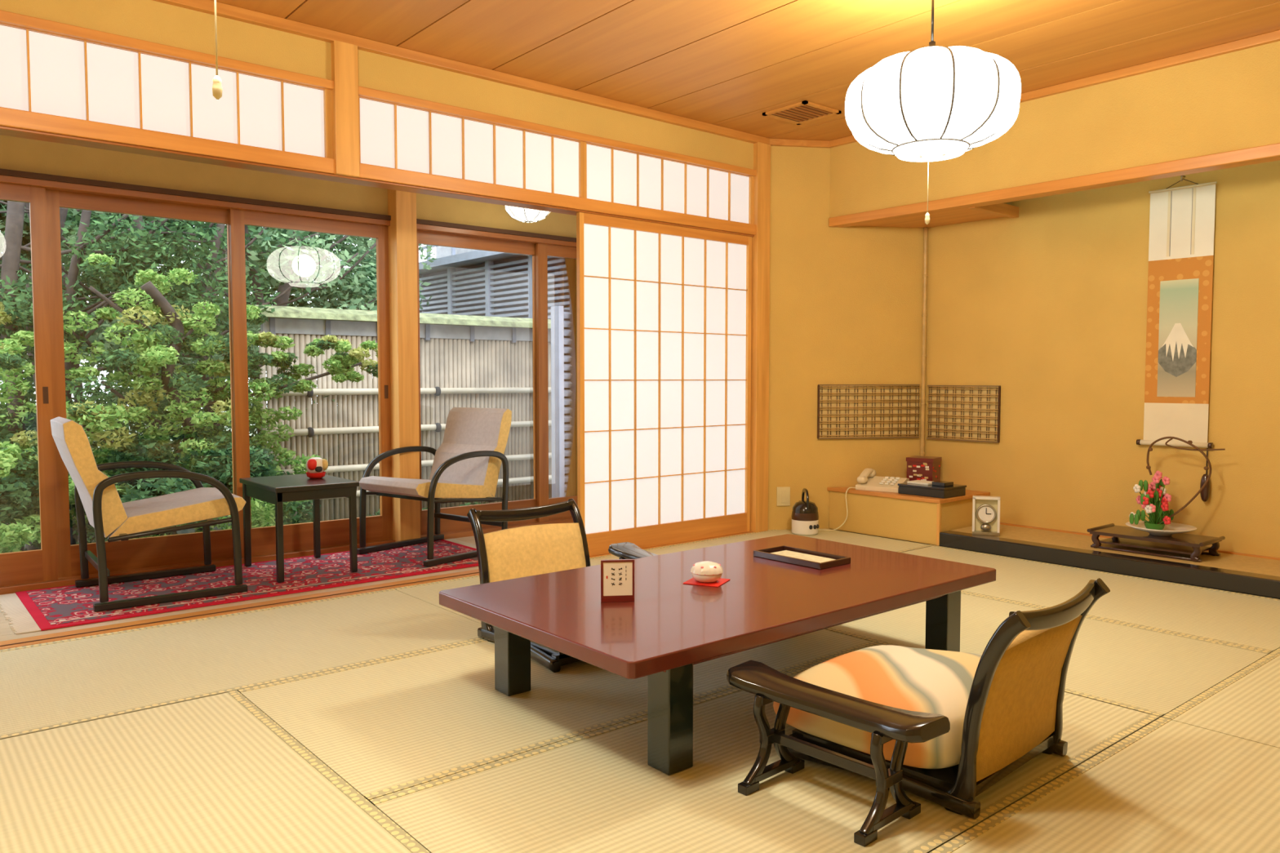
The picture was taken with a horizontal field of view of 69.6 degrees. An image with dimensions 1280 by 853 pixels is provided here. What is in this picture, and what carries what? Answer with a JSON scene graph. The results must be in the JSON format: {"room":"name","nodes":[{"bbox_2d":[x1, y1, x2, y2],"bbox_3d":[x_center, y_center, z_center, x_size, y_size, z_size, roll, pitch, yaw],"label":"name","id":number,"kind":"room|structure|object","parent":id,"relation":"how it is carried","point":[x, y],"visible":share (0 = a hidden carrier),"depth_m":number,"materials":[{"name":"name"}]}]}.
{"room":"traditional dwelling","nodes":[
{"label":"traditional dwelling","id":0,"kind":"room"},
{"bbox_2d":[0,536,478,641],"bbox_3d":[-1.595,0.768,4.865,6.150,0.038,1.033,-3,4,-40],"label":"floor","id":1,"kind":"structure","parent":0,"point":[6,633],"depth_m":4.02,"materials":[{"name":"beige wood"}]},
{"bbox_2d":[0,538,478,634],"bbox_3d":[-1.806,0.753,4.672,2.359,0.008,0.830,-3,4,-40],"label":"rug","id":2,"kind":"object","parent":1,"relation":"on","point":[63,606],"visible":0.67,"depth_m":4.42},
{"bbox_2d":[50,416,247,612],"bbox_3d":[-2.284,0.360,4.297,0.723,0.814,0.616,-2,4,-38],"label":"armchair","id":3,"kind":"object","parent":2,"relation":"on","point":[95,493],"visible":1,"depth_m":4.14,"materials":[{"name":"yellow fabric"}]},
{"bbox_2d":[239,473,359,582],"bbox_3d":[-1.770,0.509,4.787,0.420,0.466,0.560,-3,4,-40],"label":"side table","id":4,"kind":"object","parent":2,"relation":"on","point":[275,490],"visible":0.96,"depth_m":4.67,"materials":[{"name":"black wood"}]},
{"bbox_2d":[306,457,328,478],"bbox_3d":[-1.706,0.216,4.851,0.110,0.110,0.102,-3,4,-40],"label":"ornament","id":5,"kind":"object","parent":4,"relation":"on","point":[315,466],"visible":1,"depth_m":4.82,"materials":[{"name":"red ceramic"}]},
{"bbox_2d":[357,407,511,567],"bbox_3d":[-1.155,0.309,5.277,0.616,0.814,0.723,2,4,37],"label":"armchair","id":6,"kind":"object","parent":2,"relation":"on","point":[466,467],"visible":0.96,"depth_m":5.30,"materials":[{"name":"grey fabric"}]},
{"bbox_2d":[0,134,576,237],"bbox_3d":[-1.416,-1.536,4.920,6.650,0.645,1.090,-3,4,-40],"label":"wall","id":7,"kind":"structure","parent":0,"point":[16,153],"depth_m":4.91,"materials":[{"name":"paint"}]},
{"bbox_2d":[0,182,57,586],"bbox_3d":[-3.139,-0.181,4.142,0.840,1.870,0.033,-3,4,-40],"label":"sliding door frame","id":8,"kind":"structure","parent":7,"relation":"in","point":[39,565],"depth_m":4.37,"materials":[{"name":"brown wood"}]},
{"bbox_2d":[44,189,235,577],"bbox_3d":[-2.500,-0.212,4.729,0.905,1.870,0.033,-3,4,-40],"label":"sliding door frame","id":9,"kind":"structure","parent":7,"relation":"in","point":[148,552],"depth_m":4.57,"materials":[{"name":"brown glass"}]},
{"bbox_2d":[0,168,576,595],"bbox_3d":[-1.954,-0.233,5.163,6.050,1.987,0.150,-3,4,-40],"label":"trim","id":10,"kind":"structure","parent":7,"relation":"attached to","point":[53,182],"depth_m":4.91,"materials":[{"name":"brown wood"}]},
{"bbox_2d":[228,208,392,557],"bbox_3d":[-1.840,-0.238,5.230,0.888,1.870,0.033,-3,4,-40],"label":"sliding door frame","id":11,"kind":"structure","parent":7,"relation":"in","point":[299,536],"depth_m":5.16,"materials":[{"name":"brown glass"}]},
{"bbox_2d":[416,230,537,534],"bbox_3d":[-1.041,-0.276,5.952,1.005,1.870,0.033,-3,4,-40],"label":"window","id":12,"kind":"structure","parent":7,"relation":"in","point":[423,237],"depth_m":5.93,"materials":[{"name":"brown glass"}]},
{"bbox_2d":[535,243,577,521],"bbox_3d":[-0.366,-0.303,6.465,0.840,1.870,0.033,-3,4,-40],"label":"window","id":13,"kind":"structure","parent":7,"relation":"in","point":[566,255],"depth_m":6.26,"materials":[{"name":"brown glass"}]},
{"bbox_2d":[0,0,753,168],"bbox_3d":[-1.389,-1.649,4.158,5.720,0.220,0.080,-3,4,-40],"label":"wall","id":14,"kind":"structure","parent":0,"point":[150,20],"depth_m":4.25,"materials":[{"name":"paint"}]},
{"bbox_2d":[330,40,359,177],"bbox_3d":[-1.354,-1.427,4.182,0.110,0.587,0.128,-3,4,-40],"label":"post","id":15,"kind":"object","parent":14,"relation":"attached to","point":[344,64],"depth_m":4.13,"materials":[{"name":"brown wood"}]},
{"bbox_2d":[152,0,769,144],"bbox_3d":[-1.363,-1.734,4.107,5.700,0.045,0.045,-3,4,-40],"label":"trim","id":16,"kind":"structure","parent":14,"relation":"attached to","point":[223,10],"depth_m":4.44,"materials":[{"name":"brown wood"}]},
{"bbox_2d":[387,189,420,542],"bbox_3d":[-1.412,-0.452,5.502,0.130,2.332,0.130,-3,4,-40],"label":"pillar","id":17,"kind":"structure","parent":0,"point":[402,205],"depth_m":5.45,"materials":[{"name":"brown wood"}]},
{"bbox_2d":[0,528,1279,852],"bbox_3d":[0.580,0.907,2.744,6.750,0.102,4.780,-3,4,-40],"label":"floor","id":18,"kind":"structure","parent":0,"point":[376,722],"depth_m":2.54,"materials":[{"name":"wicker"}]},
{"bbox_2d":[466,498,590,672],"bbox_3d":[-0.283,0.581,3.546,0.570,0.513,0.645,-3,4,-40],"label":"chair","id":19,"kind":"object","parent":18,"relation":"on","point":[525,551],"visible":0.49,"depth_m":3.66,"materials":[{"name":"beige fabric"}]},
{"bbox_2d":[608,542,657,559],"bbox_3d":[0.051,0.664,3.868,0.230,0.270,0.564,-2,4,-32],"label":"armrest","id":20,"kind":"object","parent":18,"relation":"on","point":[626,550],"visible":0.08,"depth_m":4.00,"materials":[{"name":"black paint"}]},
{"bbox_2d":[439,533,995,775],"bbox_3d":[0.308,0.673,3.067,1.665,0.333,0.958,-3,4,-40],"label":"table","id":21,"kind":"object","parent":18,"relation":"on","point":[671,626],"visible":0.86,"depth_m":2.78,"materials":[{"name":"red paint"}]},
{"bbox_2d":[600,559,634,602],"bbox_3d":[-0.068,0.460,2.763,0.100,0.125,0.038,0,3,-7],"label":"card stand","id":22,"kind":"object","parent":21,"relation":"on","point":[617,575],"visible":1,"depth_m":2.75,"materials":[{"name":"beige paper"}]},
{"bbox_2d":[683,560,730,586],"bbox_3d":[0.219,0.476,3.019,0.120,0.066,0.120,1,3,25],"label":"pot","id":23,"kind":"object","parent":21,"relation":"on","point":[706,573],"visible":1,"depth_m":2.98,"materials":[{"name":"white ceramic"}]},
{"bbox_2d":[753,545,850,569],"bbox_3d":[0.592,0.480,3.385,0.174,0.024,0.320,-3,4,-40],"label":"wooden tray","id":24,"kind":"object","parent":21,"relation":"on","point":[793,555],"visible":1,"depth_m":3.37,"materials":[{"name":"brown wood"}]},
{"bbox_2d":[750,142,770,532],"bbox_3d":[0.750,-0.564,6.000,0.120,2.500,0.140,-3,4,-40],"label":"pillar","id":25,"kind":"structure","parent":18,"relation":"on","point":[760,312],"depth_m":5.94,"materials":[{"name":"brown wood"}]},
{"bbox_2d":[791,488,818,535],"bbox_3d":[1.062,0.544,5.935,0.175,0.293,0.204,0,3,-2],"label":"electric kettle","id":26,"kind":"object","parent":18,"relation":"on","point":[805,514],"visible":1,"depth_m":5.86,"materials":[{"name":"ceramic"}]},
{"bbox_2d":[818,487,855,530],"bbox_3d":[1.244,0.538,6.000,0.313,0.291,0.046,1,3,11],"label":"power cord","id":27,"kind":"object","parent":18,"relation":"on","point":[849,487],"visible":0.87,"depth_m":5.98,"materials":[{"name":"beige plastic"}]},
{"bbox_2d":[726,660,950,847],"bbox_3d":[0.442,0.753,2.168,0.230,0.270,0.564,-3,4,-43],"label":"armrest","id":28,"kind":"object","parent":18,"relation":"on","point":[886,723],"visible":1,"depth_m":2.12,"materials":[{"name":"black paint"}]},
{"bbox_2d":[826,486,990,546],"bbox_3d":[1.736,0.549,5.994,0.584,0.278,0.842,-3,4,-40],"label":"base cabinet","id":29,"kind":"object","parent":18,"relation":"on","point":[904,517],"visible":0.79,"depth_m":5.73,"materials":[{"name":"paint"}]},
{"bbox_2d":[855,468,909,493],"bbox_3d":[1.572,0.347,5.974,0.290,0.133,0.217,2,4,36],"label":"telephone","id":30,"kind":"object","parent":29,"relation":"on","point":[867,480],"visible":1,"depth_m":5.94,"materials":[{"name":"beige plastic"}]},
{"bbox_2d":[920,226,928,456],"bbox_3d":[1.896,-0.461,6.157,0.036,1.722,0.034,-3,4,-40],"label":"bamboo post","id":31,"kind":"object","parent":29,"relation":"on","point":[924,314],"visible":0.91,"depth_m":6.14,"materials":[{"name":"brown wood"}]},
{"bbox_2d":[897,480,966,498],"bbox_3d":[1.816,0.380,5.735,0.250,0.085,0.330,-3,4,-40],"label":"document tray","id":32,"kind":"object","parent":29,"relation":"on","point":[939,489],"visible":1,"depth_m":5.65,"materials":[{"name":"black paint"}]},
{"bbox_2d":[906,455,942,481],"bbox_3d":[1.862,0.304,6.051,0.180,0.205,0.170,2,4,36],"label":"box","id":33,"kind":"object","parent":32,"relation":"on","point":[918,468],"visible":0.64,"depth_m":5.99,"materials":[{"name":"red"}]},
{"bbox_2d":[773,577,1110,819],"bbox_3d":[0.774,0.640,2.430,0.640,0.513,0.699,-3,4,-44],"label":"chair","id":34,"kind":"object","parent":18,"relation":"on","point":[1002,705],"visible":0.87,"depth_m":2.23,"materials":[{"name":"beige fabric"}]},
{"bbox_2d":[212,0,1279,140],"bbox_3d":[0.580,-1.732,2.684,6.850,0.100,4.900,-3,4,-40],"label":"ceiling","id":35,"kind":"structure","parent":0,"point":[727,64],"depth_m":4.14,"materials":[{"name":"brown wood"}]},
{"bbox_2d":[212,0,222,99],"bbox_3d":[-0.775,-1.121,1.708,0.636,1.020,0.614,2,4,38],"label":"pull cord","id":36,"kind":"object","parent":35,"relation":"hanging from","point":[217,89],"visible":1,"depth_m":1.71,"materials":[{"name":"gold"}]},
{"bbox_2d":[762,100,841,124],"bbox_3d":[0.935,-1.813,5.332,0.320,0.013,0.320,-3,4,-40],"label":"ceiling vent","id":37,"kind":"object","parent":35,"relation":"in","point":[805,111],"depth_m":5.32,"materials":[{"name":"brown wood"}]},
{"bbox_2d":[844,0,1021,224],"bbox_3d":[1.087,-1.238,3.437,0.636,0.965,0.614,2,4,38],"label":"pendant lamp","id":38,"kind":"object","parent":35,"relation":"hanging from","point":[931,103],"visible":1,"depth_m":3.23,"materials":[{"name":"white paper"}]},
{"bbox_2d":[769,137,831,147],"bbox_3d":[1.031,-1.834,5.969,0.394,0.040,0.261,-3,4,-40],"label":"trim","id":39,"kind":"structure","parent":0,"point":[773,142],"depth_m":5.95,"materials":[{"name":"brown wood"}]},
{"bbox_2d":[768,146,924,529],"bbox_3d":[1.336,-0.569,6.204,1.050,2.590,0.780,-3,4,-40],"label":"wall","id":40,"kind":"structure","parent":0,"point":[846,304],"depth_m":6.08,"materials":[{"name":"paint"}]},
{"bbox_2d":[0,531,752,649],"bbox_3d":[-1.397,0.789,4.279,5.700,0.037,0.120,-3,4,-40],"label":"sill","id":41,"kind":"structure","parent":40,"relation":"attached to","point":[34,640],"depth_m":3.97,"materials":[{"name":"brown wood"}]},
{"bbox_2d":[776,486,790,506],"bbox_3d":[0.946,0.461,6.079,0.090,0.125,0.013,0,3,-9],"label":"wall outlet","id":42,"kind":"object","parent":40,"relation":"attached to","point":[783,493],"visible":1,"depth_m":6.08,"materials":[{"name":"plastic"}]},
{"bbox_2d":[817,384,919,439],"bbox_3d":[1.523,-0.100,6.133,0.707,0.360,0.022,0,3,-9],"label":"lattice","id":43,"kind":"object","parent":40,"relation":"attached to","point":[844,411],"visible":1,"depth_m":6.13,"materials":[{"name":"brown wood"}]},
{"bbox_2d":[830,40,1279,217],"bbox_3d":[2.739,-1.518,4.294,0.070,0.495,4.570,-3,4,-40],"label":"wall","id":44,"kind":"structure","parent":0,"point":[1230,101],"depth_m":4.70,"materials":[{"name":"paint"}]},
{"bbox_2d":[828,142,1279,227],"bbox_3d":[2.740,-1.245,4.306,0.110,0.057,4.565,-3,4,-40],"label":"lintel","id":45,"kind":"object","parent":44,"relation":"attached to","point":[1268,153],"depth_m":4.80,"materials":[{"name":"brown wood"}]},
{"bbox_2d":[829,29,1279,147],"bbox_3d":[2.707,-1.744,4.249,0.040,0.040,4.560,-3,4,-40],"label":"trim","id":46,"kind":"structure","parent":44,"relation":"attached to","point":[1274,36],"depth_m":4.50,"materials":[{"name":"brown wood"}]},
{"bbox_2d":[924,160,1279,557],"bbox_3d":[3.275,-0.487,4.635,0.100,2.590,4.320,-3,4,-40],"label":"wall","id":47,"kind":"structure","parent":0,"point":[1046,305],"depth_m":5.32,"materials":[{"name":"paint"}]},
{"bbox_2d":[855,203,1018,227],"bbox_3d":[1.817,-1.325,5.855,0.510,0.065,0.969,-3,4,-40],"label":"trim","id":48,"kind":"structure","parent":47,"relation":"attached to","point":[1000,210],"depth_m":5.74,"materials":[{"name":"brown wood"}]},
{"bbox_2d":[926,385,1000,443],"bbox_3d":[2.090,-0.087,5.973,0.023,0.360,0.509,-3,4,-40],"label":"lattice","id":49,"kind":"object","parent":47,"relation":"attached to","point":[968,413],"visible":1,"depth_m":5.96,"materials":[{"name":"brown wood"}]},
{"bbox_2d":[1136,175,1217,448],"bbox_3d":[2.896,-0.617,4.963,0.045,1.456,0.376,-3,4,-40],"label":"scroll","id":50,"kind":"object","parent":47,"relation":"attached to","point":[1182,219],"visible":1,"depth_m":4.96,"materials":[{"name":"white paper"}]},
{"bbox_2d":[1200,442,1210,502],"bbox_3d":[2.999,0.243,4.885,0.044,0.315,0.044,-3,4,-40],"label":"hanging ornament","id":51,"kind":"object","parent":50,"relation":"hanging from","point":[1205,493],"visible":0.9,"depth_m":4.88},
{"bbox_2d":[951,522,1279,576],"bbox_3d":[3.246,0.741,4.289,0.470,0.113,3.730,-3,4,-40],"label":"floor","id":52,"kind":"structure","parent":0,"point":[1252,563],"depth_m":4.91,"materials":[{"name":"brown wood"}]},
{"bbox_2d":[972,495,999,536],"bbox_3d":[2.023,0.521,5.387,0.150,0.225,0.060,1,3,20],"label":"clock","id":53,"kind":"object","parent":52,"relation":"on","point":[985,509],"visible":1,"depth_m":5.38,"materials":[{"name":"metal"}]},
{"bbox_2d":[939,530,1279,599],"bbox_3d":[3.024,0.745,4.103,0.110,0.085,3.730,-3,4,-40],"label":"alcove step edge","id":54,"kind":"structure","parent":52,"relation":"attached to","point":[1225,580],"depth_m":4.70,"materials":[{"name":"black paint"}]},
{"bbox_2d":[1086,523,1225,562],"bbox_3d":[2.724,0.615,4.883,0.300,0.109,0.571,-3,4,-40],"label":"display stand","id":55,"kind":"object","parent":52,"relation":"on","point":[1193,545],"visible":1,"depth_m":4.80,"materials":[{"name":"brown wood"}]},
{"bbox_2d":[1125,436,1225,536],"bbox_3d":[2.771,0.315,4.810,0.326,0.515,0.414,-3,4,-40],"label":"arrangement","id":56,"kind":"object","parent":55,"relation":"on","point":[1159,524],"visible":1,"depth_m":4.85,"materials":[{"name":"pink plant"}]},
{"bbox_3d":[-1.610,-1.615,4.758,6.150,0.070,1.120,-3,4,-40],"label":"ceiling","id":57,"kind":"structure","parent":0,"visible":0},
{"bbox_2d":[504,205,550,222],"bbox_3d":[-0.664,-1.419,5.485,0.278,0.398,0.278,-1,3,-17],"label":"ceiling lamp","id":58,"kind":"object","parent":57,"relation":"attached to","point":[522,215],"visible":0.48,"depth_m":5.42,"materials":[{"name":"paper"}]},
{"bbox_3d":[2.110,-0.286,0.778,6.850,2.590,0.100,-3,4,-40],"label":"wall","id":59,"kind":"structure","parent":0,"visible":0},
{"bbox_2d":[0,22,333,158],"bbox_3d":[-2.403,-1.307,3.290,2.650,0.307,0.028,-3,4,-40],"label":"transom window","id":60,"kind":"structure","parent":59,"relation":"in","point":[42,72],"depth_m":3.69,"materials":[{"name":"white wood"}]},
{"bbox_2d":[0,9,755,236],"bbox_3d":[-1.435,-1.333,4.135,5.600,0.420,0.128,-3,4,-40],"label":"trim","id":61,"kind":"structure","parent":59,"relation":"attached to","point":[14,122],"depth_m":4.04,"materials":[{"name":"brown wood"}]},
{"bbox_2d":[358,95,583,197],"bbox_3d":[-0.810,-1.377,4.625,1.290,0.307,0.028,-3,4,-40],"label":"transom window","id":62,"kind":"structure","parent":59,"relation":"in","point":[392,135],"depth_m":4.58,"materials":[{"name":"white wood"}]},
{"bbox_2d":[576,212,751,555],"bbox_3d":[0.184,-0.243,5.520,1.365,1.900,0.028,-3,4,-40],"label":"door","id":63,"kind":"structure","parent":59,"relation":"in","point":[664,311],"depth_m":5.47,"materials":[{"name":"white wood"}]},
{"bbox_2d":[583,142,753,224],"bbox_3d":[0.200,-1.421,5.471,1.345,0.307,0.028,-3,4,-40],"label":"transom window","id":64,"kind":"structure","parent":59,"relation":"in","point":[612,175],"depth_m":5.43,"materials":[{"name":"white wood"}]},
{"label":"outside","id":65,"kind":"structure","parent":0,"visible":0},
{"bbox_2d":[24,411,422,548],"bbox_3d":[-12.660,0.339,19.021,55.000,0.138,34.650,-3,4,-40],"label":"ground","id":66,"kind":"structure","parent":65,"point":[188,531],"depth_m":7.87,"materials":[{"name":"plant"}]},
{"bbox_2d":[0,200,488,553],"bbox_3d":[-4.458,-1.654,8.729,8.714,5.307,7.659,-3,4,-40],"label":"trees","id":67,"kind":"object","parent":66,"relation":"on","point":[165,330],"visible":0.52,"depth_m":6.52,"materials":[{"name":"green plant"}]},
{"bbox_2d":[253,304,551,523],"bbox_3d":[-1.532,-0.113,8.576,3.930,1.830,0.320,-3,4,-40],"label":"bamboo fence","id":68,"kind":"object","parent":66,"relation":"on","point":[467,361],"visible":0.3,"depth_m":8.20,"materials":[{"name":"wood"}]},
{"bbox_2d":[418,244,566,444],"bbox_3d":[-0.941,-2.046,13.089,3.700,5.280,5.400,-3,4,-40],"label":"neighbouring building","id":69,"kind":"structure","parent":66,"relation":"on","point":[464,282],"depth_m":11.81,"materials":[{"name":"grey metal"}]},
{"bbox_2d":[547,256,569,497],"bbox_3d":[-0.061,-0.400,8.620,2.000,2.460,0.700,-3,4,-40],"label":"screen","id":70,"kind":"object","parent":66,"relation":"on","point":[560,353],"visible":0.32,"depth_m":7.95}
]}

